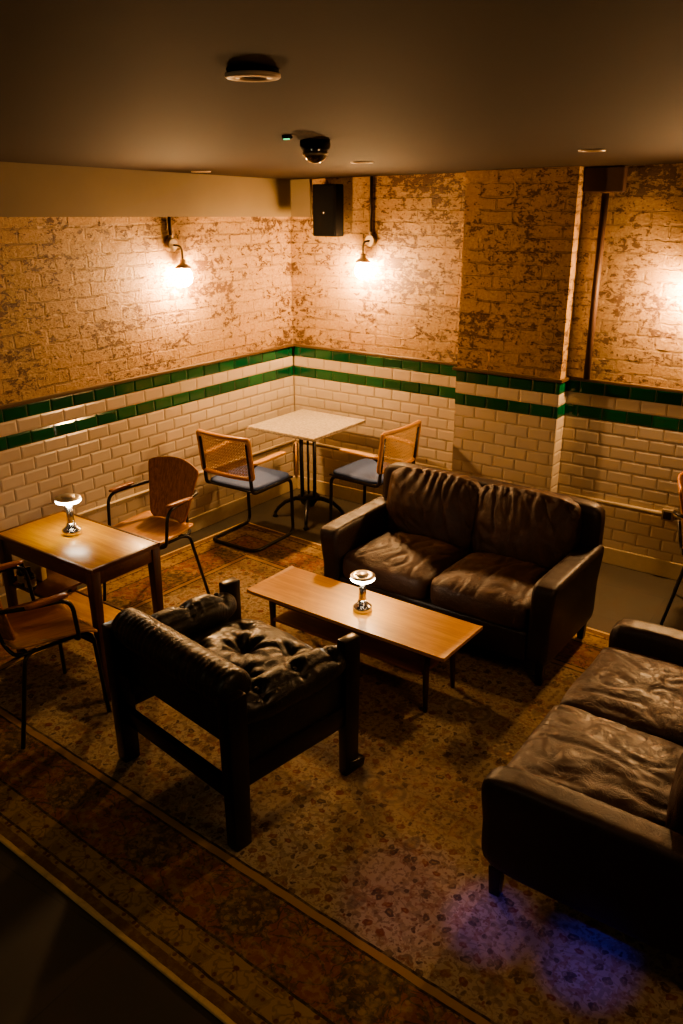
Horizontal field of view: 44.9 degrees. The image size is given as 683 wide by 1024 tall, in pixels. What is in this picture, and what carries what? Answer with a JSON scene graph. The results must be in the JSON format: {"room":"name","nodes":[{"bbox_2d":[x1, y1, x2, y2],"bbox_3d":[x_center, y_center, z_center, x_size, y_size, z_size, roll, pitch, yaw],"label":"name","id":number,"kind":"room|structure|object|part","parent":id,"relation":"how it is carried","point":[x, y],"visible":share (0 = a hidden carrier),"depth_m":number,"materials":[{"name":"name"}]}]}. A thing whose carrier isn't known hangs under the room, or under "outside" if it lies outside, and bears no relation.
{"room":"bar","nodes":[
{"label":"bar","id":0,"kind":"room"},
{"bbox_2d":[12,569,82,597],"bbox_3d":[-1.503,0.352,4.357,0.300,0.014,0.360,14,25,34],"label":"chair","id":1,"kind":"object","parent":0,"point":[55,583],"depth_m":4.28,"materials":[{"name":"brown wood"}]},
{"bbox_2d":[0,217,294,594],"bbox_3d":[-2.319,-0.469,4.106,0.006,2.590,6.612,14,25,33],"label":"wall","id":2,"kind":"structure","parent":0,"point":[85,301],"depth_m":5.33,"materials":[{"name":"brick"}]},
{"bbox_2d":[0,162,290,216],"bbox_3d":[-2.307,-1.486,3.710,0.030,0.407,6.600,14,25,33],"label":"ceiling beam","id":3,"kind":"structure","parent":2,"relation":"attached to","point":[26,189],"depth_m":5.03,"materials":[{"name":"paint"}]},
{"bbox_2d":[0,343,293,409],"bbox_3d":[-2.308,-0.393,4.127,0.020,0.022,6.600,14,25,33],"label":"trim","id":4,"kind":"structure","parent":2,"relation":"attached to","point":[84,389],"depth_m":5.36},
{"bbox_2d":[0,476,296,608],"bbox_3d":[-2.306,0.691,4.537,0.018,0.115,6.600,14,25,33],"label":"baseboard","id":5,"kind":"structure","parent":2,"relation":"attached to","point":[217,514],"depth_m":6.36,"materials":[{"name":"paint"}]},
{"bbox_2d":[165,217,192,286],"bbox_3d":[-1.054,-1.707,5.398,0.126,0.456,0.147,14,25,33],"label":"wall lamp","id":6,"kind":"object","parent":2,"relation":"attached to","point":[183,277],"visible":1,"depth_m":5.41,"materials":[{"name":"glass"}]},
{"bbox_3d":[-1.067,-1.696,5.397,0.067,0.106,0.026,-6,21,-15],"label":"arm","id":7,"kind":"part","parent":6,"relation":"part of","materials":[{"name":"metal"}]},
{"bbox_3d":[-1.043,-1.562,5.463,0.114,0.141,0.114,14,25,33],"label":"bulb","id":8,"kind":"part","parent":6,"relation":"part of","materials":[{"name":"white glass"}]},
{"bbox_2d":[77,439,294,515],"bbox_3d":[-1.612,-0.008,5.298,0.021,0.040,4.170,14,25,33],"label":"conduit","id":9,"kind":"object","parent":2,"relation":"attached to","point":[292,440],"visible":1,"depth_m":5.60,"materials":[{"name":"beige metal"}]},
{"bbox_2d":[0,0,682,179],"bbox_3d":[-0.006,-1.113,2.080,5.900,0.338,6.800,14,25,33],"label":"ceiling","id":10,"kind":"structure","parent":0,"point":[402,87],"depth_m":1.98,"materials":[{"name":"paint"}]},
{"bbox_2d":[191,171,210,172],"bbox_3d":[-0.878,-2.127,5.160,0.124,0.006,0.124,14,25,33],"label":"recessed light","id":11,"kind":"object","parent":10,"relation":"in","point":[191,171],"visible":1,"depth_m":5.12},
{"bbox_2d":[225,64,280,81],"bbox_3d":[-0.192,-0.949,1.784,0.121,0.022,0.121,14,25,33],"label":"ceiling speaker","id":12,"kind":"object","parent":10,"relation":"attached to","point":[247,72],"visible":0.98,"depth_m":1.75,"materials":[{"name":"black plastic"}]},
{"bbox_2d":[282,135,292,139],"bbox_3d":[-0.204,-1.407,3.103,0.030,0.016,0.030,14,25,33],"label":"recessed light","id":13,"kind":"object","parent":10,"relation":"in","point":[284,137],"visible":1,"depth_m":3.09,"materials":[{"name":"black plastic"}]},
{"bbox_2d":[300,139,330,163],"bbox_3d":[-0.105,-1.445,3.308,0.124,0.092,0.124,14,25,33],"label":"dome camera","id":14,"kind":"object","parent":10,"relation":"attached to","point":[315,151],"visible":0.97,"depth_m":3.27,"materials":[{"name":"black plastic"}]},
{"bbox_2d":[351,162,372,163],"bbox_3d":[0.111,-1.882,4.449,0.124,0.006,0.124,14,25,33],"label":"recessed light","id":15,"kind":"object","parent":10,"relation":"in","point":[351,162],"visible":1,"depth_m":4.42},
{"bbox_2d":[578,149,605,151],"bbox_3d":[1.145,-1.652,3.775,0.124,0.006,0.124,14,25,33],"label":"recessed light","id":16,"kind":"object","parent":10,"relation":"in","point":[585,150],"visible":1,"depth_m":3.73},
{"bbox_2d":[0,488,682,1023],"bbox_3d":[0.000,1.373,3.021,5.900,0.100,6.800,14,25,33],"label":"floor","id":17,"kind":"structure","parent":0,"point":[59,964],"depth_m":2.74,"materials":[{"name":"wood"}]},
{"bbox_2d":[248,409,365,529],"bbox_3d":[-0.253,-0.313,6.279,0.610,0.750,0.650,14,25,33],"label":"bistro table","id":18,"kind":"object","parent":17,"relation":"on","point":[307,425],"visible":0.94,"depth_m":6.18,"materials":[{"name":"stone"}]},
{"bbox_3d":[-0.403,-0.058,6.383,0.243,0.143,0.040,1,21,3],"label":"leg","id":19,"kind":"part","parent":18,"relation":"part of","materials":[{"name":"black metal"}]},
{"bbox_3d":[-0.260,-0.003,6.236,0.040,0.143,0.243,1,21,3],"label":"leg","id":20,"kind":"part","parent":18,"relation":"part of","materials":[{"name":"black metal"}]},
{"bbox_3d":[-0.103,-0.053,6.369,0.243,0.143,0.040,1,21,3],"label":"leg","id":21,"kind":"part","parent":18,"relation":"part of","materials":[{"name":"black metal"}]},
{"bbox_2d":[0,522,682,1023],"bbox_3d":[0.391,1.055,3.702,5.200,0.010,3.000,15,26,35],"label":"rug","id":22,"kind":"object","parent":17,"relation":"on","point":[363,896],"visible":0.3,"depth_m":3.11,"materials":[{"name":"brown carpet"}]},
{"bbox_2d":[0,560,110,748],"bbox_3d":[-1.441,0.559,3.817,0.481,0.838,0.528,-18,27,-39],"label":"armchair","id":23,"kind":"object","parent":22,"relation":"on","point":[35,622],"visible":1,"depth_m":3.75,"materials":[{"name":"brown wood"}]},
{"bbox_3d":[-1.570,0.381,3.623,0.131,0.368,0.413,-18,27,-39],"label":"backrest","id":24,"kind":"part","parent":23,"relation":"part of","materials":[{"name":"brown wood"}]},
{"bbox_3d":[-1.610,0.404,3.880,0.086,0.265,0.381,15,25,35],"label":"arm","id":25,"kind":"part","parent":23,"relation":"part of","materials":[{"name":"black metal"}]},
{"bbox_3d":[-1.394,0.831,3.676,0.020,0.427,0.173,7,22,19],"label":"leg","id":26,"kind":"part","parent":23,"relation":"part of","materials":[{"name":"black metal"}]},
{"bbox_3d":[-1.341,0.506,3.608,0.381,0.265,0.086,-13,24,-30],"label":"arm","id":27,"kind":"part","parent":23,"relation":"part of","materials":[{"name":"black metal"}]},
{"bbox_3d":[-1.408,0.523,3.837,0.380,0.074,0.447,-18,27,-39],"label":"seat","id":28,"kind":"part","parent":23,"relation":"part of","materials":[{"name":"brown wood"}]},
{"bbox_3d":[-1.427,0.644,4.164,0.021,0.429,0.088,-2,21,-5],"label":"leg","id":29,"kind":"part","parent":23,"relation":"part of","materials":[{"name":"black metal"}]},
{"bbox_2d":[63,591,120,634],"bbox_3d":[-1.303,0.562,4.339,0.715,0.016,0.280,14,25,34],"label":"seat","id":30,"kind":"object","parent":23,"relation":"attached to","point":[80,600],"depth_m":4.44,"materials":[{"name":"brown wood"}]},
{"bbox_3d":[-1.146,0.751,3.880,0.088,0.429,0.021,4,21,10],"label":"leg","id":31,"kind":"part","parent":23,"relation":"part of","materials":[{"name":"black metal"}]},
{"bbox_2d":[0,510,163,699],"bbox_3d":[-1.330,0.461,4.262,0.775,0.712,0.420,14,25,34],"label":"side table","id":32,"kind":"object","parent":22,"relation":"on","point":[102,553],"visible":0.74,"depth_m":4.10,"materials":[{"name":"brown wood"}]},
{"bbox_3d":[-1.727,0.449,4.328,0.050,0.690,0.050,14,25,34],"label":"leg","id":33,"kind":"part","parent":32,"relation":"part of","materials":[{"name":"brown wood"}]},
{"bbox_2d":[23,566,36,590],"bbox_3d":[-1.589,0.336,4.206,0.057,0.122,0.057,14,25,33],"label":"frame","id":34,"kind":"object","parent":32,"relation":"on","point":[28,568],"visible":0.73,"depth_m":4.19,"materials":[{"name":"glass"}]},
{"bbox_2d":[23,560,46,580],"bbox_3d":[-1.605,0.302,4.324,0.110,0.100,0.040,7,22,17],"label":"chair armrest","id":35,"kind":"object","parent":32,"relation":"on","point":[40,573],"visible":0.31,"depth_m":4.30,"materials":[{"name":"brown wood"}]},
{"bbox_2d":[55,493,81,536],"bbox_3d":[-1.366,0.012,4.155,0.126,0.204,0.126,2,21,7],"label":"table lamp","id":36,"kind":"object","parent":32,"relation":"on","point":[68,500],"visible":1,"depth_m":4.14,"materials":[{"name":"silver metal"}]},
{"bbox_3d":[-1.366,0.001,4.151,0.039,0.118,0.039,2,21,7],"label":"stem","id":37,"kind":"part","parent":36,"relation":"part of","materials":[{"name":"silver metal"}]},
{"bbox_3d":[-1.323,0.576,4.315,0.735,0.035,0.373,14,25,34],"label":"shelf rail","id":38,"kind":"part","parent":32,"relation":"part of","materials":[{"name":"brown wood"}]},
{"bbox_3d":[-1.148,0.598,3.929,0.050,0.690,0.050,14,25,34],"label":"leg","id":39,"kind":"part","parent":32,"relation":"part of","materials":[{"name":"brown wood"}]},
{"bbox_3d":[-0.932,0.494,4.204,0.050,0.690,0.050,14,25,34],"label":"leg","id":40,"kind":"part","parent":32,"relation":"part of","materials":[{"name":"brown wood"}]},
{"bbox_2d":[103,456,209,600],"bbox_3d":[-1.123,0.130,4.949,0.528,0.838,0.481,14,25,32],"label":"armchair","id":41,"kind":"object","parent":22,"relation":"on","point":[172,481],"visible":0.82,"depth_m":4.98,"materials":[{"name":"brown wood"}]},
{"bbox_3d":[-1.412,0.340,4.968,0.088,0.429,0.021,-1,21,-2],"label":"leg","id":42,"kind":"part","parent":41,"relation":"part of","materials":[{"name":"black metal"}]},
{"bbox_3d":[-1.260,-0.038,5.046,0.086,0.265,0.381,19,28,41],"label":"arm","id":43,"kind":"part","parent":41,"relation":"part of","materials":[{"name":"black metal"}]},
{"bbox_3d":[-1.149,0.118,4.904,0.447,0.074,0.380,14,25,32],"label":"seat","id":44,"kind":"part","parent":41,"relation":"part of","materials":[{"name":"brown wood"}]},
{"bbox_3d":[-1.024,-0.141,5.000,0.413,0.368,0.131,14,25,32],"label":"backrest","id":45,"kind":"part","parent":41,"relation":"part of","materials":[{"name":"brown wood"}]},
{"bbox_3d":[-0.933,0.041,4.835,0.086,0.265,0.381,9,23,23],"label":"arm","id":46,"kind":"part","parent":41,"relation":"part of","materials":[{"name":"brown wood"}]},
{"bbox_3d":[-0.890,0.326,5.008,0.173,0.427,0.020,-11,23,-26],"label":"leg","id":47,"kind":"part","parent":41,"relation":"part of","materials":[{"name":"black metal"}]},
{"bbox_2d":[101,577,364,851],"bbox_3d":[-0.441,0.749,3.470,0.865,0.730,0.722,19,28,41],"label":"leather armchair","id":48,"kind":"object","parent":22,"relation":"on","point":[268,696],"visible":1,"depth_m":3.23,"materials":[{"name":"black leather"}]},
{"bbox_3d":[-0.934,0.767,3.517,0.069,0.665,0.090,19,28,41],"label":"leg","id":49,"kind":"part","parent":48,"relation":"part of","materials":[{"name":"black wood"}]},
{"bbox_3d":[-0.725,0.721,3.730,0.030,0.100,0.570,19,28,41],"label":"rail","id":50,"kind":"part","parent":48,"relation":"part of","materials":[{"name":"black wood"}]},
{"bbox_3d":[-0.640,0.663,3.218,0.715,0.240,0.050,19,28,41],"label":"panel","id":51,"kind":"part","parent":48,"relation":"part of","materials":[{"name":"black leather"}]},
{"bbox_3d":[-0.660,0.951,3.304,0.705,0.075,0.035,19,28,41],"label":"rail","id":52,"kind":"part","parent":48,"relation":"part of","materials":[{"name":"black wood"}]},
{"bbox_3d":[-0.720,0.616,3.670,0.050,0.200,0.530,19,28,41],"label":"panel","id":53,"kind":"part","parent":48,"relation":"part of","materials":[{"name":"black leather"}]},
{"bbox_3d":[-0.505,0.617,3.933,0.060,0.650,0.122,19,28,41],"label":"leg","id":54,"kind":"part","parent":48,"relation":"part of","materials":[{"name":"black wood"}]},
{"bbox_3d":[-0.387,0.953,3.022,0.069,0.665,0.090,19,28,41],"label":"leg","id":55,"kind":"part","parent":48,"relation":"part of","materials":[{"name":"black wood"}]},
{"bbox_2d":[190,619,312,680],"bbox_3d":[-0.414,0.663,3.468,0.625,0.242,0.560,19,28,41],"label":"seat cushion","id":56,"kind":"object","parent":48,"relation":"on","point":[255,646],"depth_m":3.48,"materials":[{"name":"black leather"}]},
{"bbox_3d":[-0.199,0.793,3.198,0.050,0.200,0.530,19,28,41],"label":"panel","id":57,"kind":"part","parent":48,"relation":"part of","materials":[{"name":"black leather"}]},
{"bbox_3d":[-0.179,0.907,3.235,0.030,0.100,0.570,19,28,41],"label":"rail","id":58,"kind":"part","parent":48,"relation":"part of","materials":[{"name":"black wood"}]},
{"bbox_3d":[0.041,0.802,3.439,0.060,0.650,0.122,19,28,41],"label":"leg","id":59,"kind":"part","parent":48,"relation":"part of","materials":[{"name":"black wood"}]},
{"bbox_2d":[196,429,293,551],"bbox_3d":[-0.667,-0.198,5.819,0.537,0.840,0.529,13,25,32],"label":"cane chair","id":60,"kind":"object","parent":22,"relation":"on","point":[254,479],"visible":1,"depth_m":5.64,"materials":[{"name":"black metal"}]},
{"bbox_3d":[-0.877,-0.456,5.839,0.050,0.033,0.312,11,24,28],"label":"armrest","id":61,"kind":"part","parent":60,"relation":"part of","materials":[{"name":"brown wood"}]},
{"bbox_3d":[-0.791,-0.381,5.555,0.446,0.282,0.061,13,25,32],"label":"cane panel","id":62,"kind":"part","parent":60,"relation":"part of","materials":[{"name":"beige wicker"}]},
{"bbox_3d":[-0.791,-0.381,5.555,0.475,0.309,0.090,13,25,32],"label":"backrest","id":63,"kind":"part","parent":60,"relation":"part of","materials":[{"name":"beige wicker"}]},
{"bbox_3d":[-0.646,-0.251,5.833,0.430,0.046,0.430,13,25,32],"label":"seat","id":64,"kind":"part","parent":60,"relation":"part of","materials":[{"name":"blue fabric"}]},
{"bbox_3d":[-0.488,-0.364,5.592,0.050,0.033,0.312,16,26,36],"label":"armrest","id":65,"kind":"part","parent":60,"relation":"part of","materials":[{"name":"brown wood"}]},
{"bbox_2d":[247,566,482,712],"bbox_3d":[0.092,0.649,4.256,1.200,0.360,0.375,15,25,34],"label":"coffee table","id":66,"kind":"object","parent":22,"relation":"on","point":[407,636],"visible":0.97,"depth_m":4.12,"materials":[{"name":"brown wood"}]},
{"bbox_3d":[-0.366,0.597,4.429,0.037,0.338,0.038,15,25,34],"label":"leg","id":67,"kind":"part","parent":66,"relation":"part of","materials":[{"name":"brown wood"}]},
{"bbox_2d":[273,610,439,674],"bbox_3d":[0.091,0.630,4.250,0.920,0.022,0.285,15,25,34],"label":"shelf","id":68,"kind":"object","parent":66,"relation":"attached to","point":[401,658],"depth_m":4.17,"materials":[{"name":"brown wood"}]},
{"bbox_2d":[350,570,374,613],"bbox_3d":[0.105,0.399,4.131,0.126,0.204,0.126,14,25,33],"label":"table lamp","id":69,"kind":"object","parent":66,"relation":"on","point":[361,577],"visible":1,"depth_m":4.11,"materials":[{"name":"silver metal"}]},
{"bbox_3d":[0.105,0.387,4.127,0.039,0.118,0.039,14,25,33],"label":"stem","id":70,"kind":"part","parent":69,"relation":"part of","materials":[{"name":"silver metal"}]},
{"bbox_3d":[0.398,0.794,3.900,0.037,0.338,0.038,15,25,34],"label":"leg","id":71,"kind":"part","parent":66,"relation":"part of","materials":[{"name":"brown wood"}]},
{"bbox_3d":[0.549,0.722,4.092,0.037,0.338,0.038,15,25,34],"label":"leg","id":72,"kind":"part","parent":66,"relation":"part of","materials":[{"name":"brown wood"}]},
{"bbox_2d":[320,462,604,685],"bbox_3d":[0.649,0.270,4.603,1.408,0.819,0.740,14,25,33],"label":"leather sofa","id":73,"kind":"object","parent":22,"relation":"on","point":[522,564],"visible":0.99,"depth_m":4.44,"materials":[{"name":"brown leather"}]},
{"bbox_3d":[0.128,0.201,4.968,0.134,0.453,0.710,14,25,33],"label":"arm","id":74,"kind":"part","parent":73,"relation":"part of","materials":[{"name":"brown leather"}]},
{"bbox_2d":[342,529,472,598],"bbox_3d":[0.383,0.260,4.727,0.558,0.196,0.621,14,25,33],"label":"seat cushion","id":75,"kind":"object","parent":73,"relation":"on","point":[404,563],"depth_m":4.59,"materials":[{"name":"brown leather"}]},
{"bbox_2d":[386,466,481,548],"bbox_3d":[0.539,-0.027,4.852,0.600,0.438,0.235,14,25,33],"label":"cushion","id":76,"kind":"object","parent":73,"relation":"on","point":[433,504],"depth_m":4.75,"materials":[{"name":"brown leather"}]},
{"bbox_2d":[430,551,550,629],"bbox_3d":[0.846,0.376,4.414,0.558,0.198,0.622,14,25,33],"label":"seat cushion","id":77,"kind":"object","parent":73,"relation":"on","point":[493,590],"depth_m":4.26,"materials":[{"name":"brown leather"}]},
{"bbox_2d":[471,483,581,568],"bbox_3d":[1.003,0.090,4.538,0.600,0.438,0.236,14,25,33],"label":"cushion","id":78,"kind":"object","parent":73,"relation":"on","point":[539,528],"depth_m":4.44,"materials":[{"name":"brown leather"}]},
{"bbox_3d":[0.998,0.810,4.154,0.045,0.125,0.050,14,25,33],"label":"leg","id":79,"kind":"part","parent":73,"relation":"part of","materials":[{"name":"black wood"}]},
{"bbox_3d":[1.161,0.462,4.271,0.134,0.452,0.710,14,25,33],"label":"arm","id":80,"kind":"part","parent":73,"relation":"part of","materials":[{"name":"brown leather"}]},
{"bbox_3d":[1.337,0.643,4.594,0.045,0.125,0.050,14,25,33],"label":"leg","id":81,"kind":"part","parent":73,"relation":"part of","materials":[{"name":"black wood"}]},
{"bbox_2d":[481,619,682,988],"bbox_3d":[1.187,0.845,3.079,0.820,0.819,1.403,14,25,33],"label":"leather sofa","id":82,"kind":"object","parent":22,"relation":"on","point":[587,814],"visible":1,"depth_m":2.74,"materials":[{"name":"brown leather"}]},
{"bbox_3d":[0.543,1.286,2.899,0.050,0.125,0.045,14,25,33],"label":"leg","id":83,"kind":"part","parent":82,"relation":"part of","materials":[{"name":"black wood"}]},
{"bbox_3d":[0.810,1.110,2.632,0.787,0.402,0.132,14,25,33],"label":"arm","id":84,"kind":"part","parent":82,"relation":"part of","materials":[{"name":"brown leather"}]},
{"bbox_2d":[506,704,682,826],"bbox_3d":[0.972,0.946,2.907,0.702,0.198,0.558,14,25,33],"label":"seat cushion","id":85,"kind":"object","parent":82,"relation":"on","point":[631,769],"depth_m":2.89,"materials":[{"name":"leather"}]},
{"bbox_2d":[560,647,682,745],"bbox_3d":[1.306,0.782,3.340,0.701,0.197,0.558,14,25,33],"label":"seat cushion","id":86,"kind":"object","parent":82,"relation":"on","point":[637,688],"depth_m":3.31,"materials":[{"name":"leather"}]},
{"bbox_3d":[1.553,0.743,3.596,0.787,0.403,0.132,14,25,33],"label":"arm","id":87,"kind":"part","parent":82,"relation":"part of","materials":[{"name":"brown leather"}]},
{"bbox_2d":[665,752,682,834],"bbox_3d":[1.222,0.801,2.658,0.236,0.438,0.600,14,25,33],"label":"cushion","id":88,"kind":"object","parent":82,"relation":"on","point":[674,791],"depth_m":2.52,"materials":[{"name":"leather"}]},
{"bbox_2d":[329,420,421,521],"bbox_3d":[0.245,-0.254,5.994,0.529,0.840,0.537,16,26,36],"label":"cane chair","id":89,"kind":"object","parent":17,"relation":"on","point":[369,472],"visible":0.81,"depth_m":5.83,"materials":[{"name":"beige wicker"}]},
{"bbox_3d":[0.118,-0.403,5.724,0.312,0.033,0.050,13,25,32],"label":"armrest","id":90,"kind":"part","parent":89,"relation":"part of","materials":[{"name":"brown wood"}]},
{"bbox_3d":[0.214,-0.305,6.001,0.430,0.046,0.430,16,26,36],"label":"seat","id":91,"kind":"part","parent":89,"relation":"part of","materials":[{"name":"blue fabric"}]},
{"bbox_3d":[0.416,-0.454,5.772,0.090,0.309,0.475,16,26,36],"label":"backrest","id":92,"kind":"part","parent":89,"relation":"part of","materials":[{"name":"beige wicker"}]},
{"bbox_3d":[0.411,-0.534,6.067,0.312,0.033,0.050,18,27,40],"label":"armrest","id":93,"kind":"part","parent":89,"relation":"part of","materials":[{"name":"brown wood"}]},
{"bbox_3d":[0.416,-0.454,5.772,0.061,0.282,0.446,16,26,36],"label":"cane panel","id":94,"kind":"part","parent":89,"relation":"part of","materials":[{"name":"beige wicker"}]},
{"bbox_2d":[660,472,682,624],"bbox_3d":[2.123,0.218,4.724,0.481,0.838,0.528,11,23,27],"label":"armchair","id":95,"kind":"object","parent":17,"relation":"on","point":[680,476],"visible":1,"depth_m":4.67,"materials":[{"name":"black metal"}]},
{"bbox_3d":[1.921,0.452,4.689,0.173,0.427,0.020,0,21,1],"label":"leg","id":96,"kind":"part","parent":95,"relation":"part of","materials":[{"name":"black metal"}]},
{"bbox_3d":[1.986,0.157,4.539,0.381,0.265,0.086,16,26,36],"label":"arm","id":97,"kind":"part","parent":95,"relation":"part of","materials":[{"name":"black metal"}]},
{"bbox_3d":[1.970,-0.031,4.720,0.131,0.368,0.413,11,23,27],"label":"backrest","id":98,"kind":"part","parent":95,"relation":"part of","materials":[{"name":"brown wood"}]},
{"bbox_2d":[290,163,682,563],"bbox_3d":[1.926,-0.817,5.059,5.712,2.547,0.006,14,25,33],"label":"wall","id":99,"kind":"structure","parent":0,"point":[621,444],"depth_m":5.58,"materials":[{"name":"brick"}]},
{"bbox_2d":[295,441,297,475],"bbox_3d":[-0.381,-0.446,6.943,0.017,0.300,0.018,14,25,33],"label":"conduit","id":100,"kind":"object","parent":99,"relation":"attached to","point":[296,473],"visible":1,"depth_m":6.94,"materials":[{"name":"brown metal"}]},
{"bbox_2d":[290,179,311,216],"bbox_3d":[-0.305,-2.350,6.174,0.190,0.270,0.024,14,25,33],"label":"trim","id":101,"kind":"structure","parent":99,"relation":"attached to","point":[301,189],"depth_m":6.16,"materials":[{"name":"paint"}]},
{"bbox_2d":[313,184,343,236],"bbox_3d":[-0.092,-2.188,5.993,0.210,0.355,0.135,14,25,33],"label":"wall speaker","id":102,"kind":"object","parent":99,"relation":"attached to","point":[328,219],"visible":1,"depth_m":5.94,"materials":[{"name":"black plastic"}]},
{"bbox_2d":[313,185,334,235],"bbox_3d":[-0.127,-2.171,5.947,0.190,0.340,0.008,14,25,33],"label":"grille","id":103,"kind":"object","parent":102,"relation":"attached to","point":[323,195],"depth_m":5.94,"materials":[{"name":"black metal"}]},
{"bbox_2d":[296,476,382,503],"bbox_3d":[0.237,-0.102,6.615,1.549,0.115,0.018,14,25,33],"label":"baseboard","id":104,"kind":"structure","parent":99,"relation":"attached to","point":[339,491],"depth_m":6.76,"materials":[{"name":"paint"}]},
{"bbox_2d":[355,176,376,278],"bbox_3d":[0.161,-2.016,5.875,0.137,0.696,0.126,14,25,33],"label":"wall lamp","id":105,"kind":"object","parent":99,"relation":"attached to","point":[362,269],"visible":0.98,"depth_m":5.92,"materials":[{"name":"glass"}]},
{"bbox_3d":[0.153,-1.757,5.975,0.114,0.141,0.114,14,25,33],"label":"bulb","id":106,"kind":"part","parent":105,"relation":"part of","materials":[{"name":"white glass"}]},
{"bbox_3d":[0.177,-1.895,5.921,0.059,0.106,0.025,-4,21,-9],"label":"arm","id":107,"kind":"part","parent":105,"relation":"part of","materials":[{"name":"metal"}]},
{"bbox_2d":[296,439,451,471],"bbox_3d":[0.242,-0.447,6.475,1.507,0.020,0.021,14,25,33],"label":"conduit","id":108,"kind":"object","parent":99,"relation":"attached to","point":[304,441],"visible":0.34,"depth_m":6.45,"materials":[{"name":"beige metal"}]},
{"bbox_2d":[293,343,456,365],"bbox_3d":[0.234,-1.185,6.204,1.549,0.022,0.020,14,25,33],"label":"trim","id":109,"kind":"structure","parent":99,"relation":"attached to","point":[295,344],"depth_m":6.17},
{"bbox_2d":[452,166,585,492],"bbox_3d":[1.134,-0.962,5.521,0.751,2.494,0.135,14,25,33],"label":"wall pier","id":110,"kind":"object","parent":99,"relation":"attached to","point":[522,231],"visible":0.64,"depth_m":5.34,"materials":[{"name":"brick"}]},
{"bbox_2d":[453,367,562,382],"bbox_3d":[1.089,-0.910,5.473,0.791,0.022,0.020,14,25,33],"label":"trim","id":111,"kind":"structure","parent":110,"relation":"attached to","point":[454,368],"depth_m":5.45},
{"bbox_2d":[561,376,569,382],"bbox_3d":[1.447,-0.854,5.321,0.020,0.022,0.135,14,25,33],"label":"trim","id":112,"kind":"structure","parent":99,"relation":"attached to","point":[568,377],"depth_m":5.30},
{"bbox_2d":[583,193,608,378],"bbox_3d":[1.565,-1.369,5.083,0.041,1.106,0.042,14,25,33],"label":"pipe","id":113,"kind":"object","parent":99,"relation":"attached to","point":[605,196],"visible":1,"depth_m":5.06,"materials":[{"name":"metal"}]},
{"bbox_2d":[583,166,627,192],"bbox_3d":[1.555,-1.959,4.867,0.240,0.140,0.060,14,25,33],"label":"junction box","id":114,"kind":"object","parent":99,"relation":"attached to","point":[614,178],"depth_m":4.84,"materials":[{"name":"metal"}]},
{"bbox_2d":[559,491,681,518],"bbox_3d":[2.739,0.183,4.792,3.080,0.020,0.021,14,25,33],"label":"conduit","id":115,"kind":"object","parent":99,"relation":"attached to","point":[561,492],"visible":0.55,"depth_m":5.41,"materials":[{"name":"beige metal"}]},
{"bbox_2d":[570,376,682,393],"bbox_3d":[2.852,-0.524,4.440,3.400,0.022,0.020,14,25,33],"label":"trim","id":116,"kind":"structure","parent":99,"relation":"attached to","point":[571,377],"depth_m":5.15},
{"bbox_2d":[602,546,682,581],"bbox_3d":[2.856,0.559,4.851,3.400,0.115,0.018,14,25,33],"label":"baseboard","id":117,"kind":"structure","parent":99,"relation":"attached to","point":[651,565],"depth_m":5.43,"materials":[{"name":"paint"}]},
{"bbox_2d":[661,508,675,521],"bbox_3d":[2.069,0.018,5.232,0.075,0.075,0.044,14,25,33],"label":"wall socket","id":118,"kind":"object","parent":99,"relation":"attached to","point":[667,514],"visible":0.91,"depth_m":5.22,"materials":[{"name":"metal"}]},
{"bbox_3d":[2.058,0.024,5.217,0.050,0.050,0.004,14,25,33],"label":"plate","id":119,"kind":"part","parent":118,"relation":"part of","materials":[{"name":"metal"}]}
]}

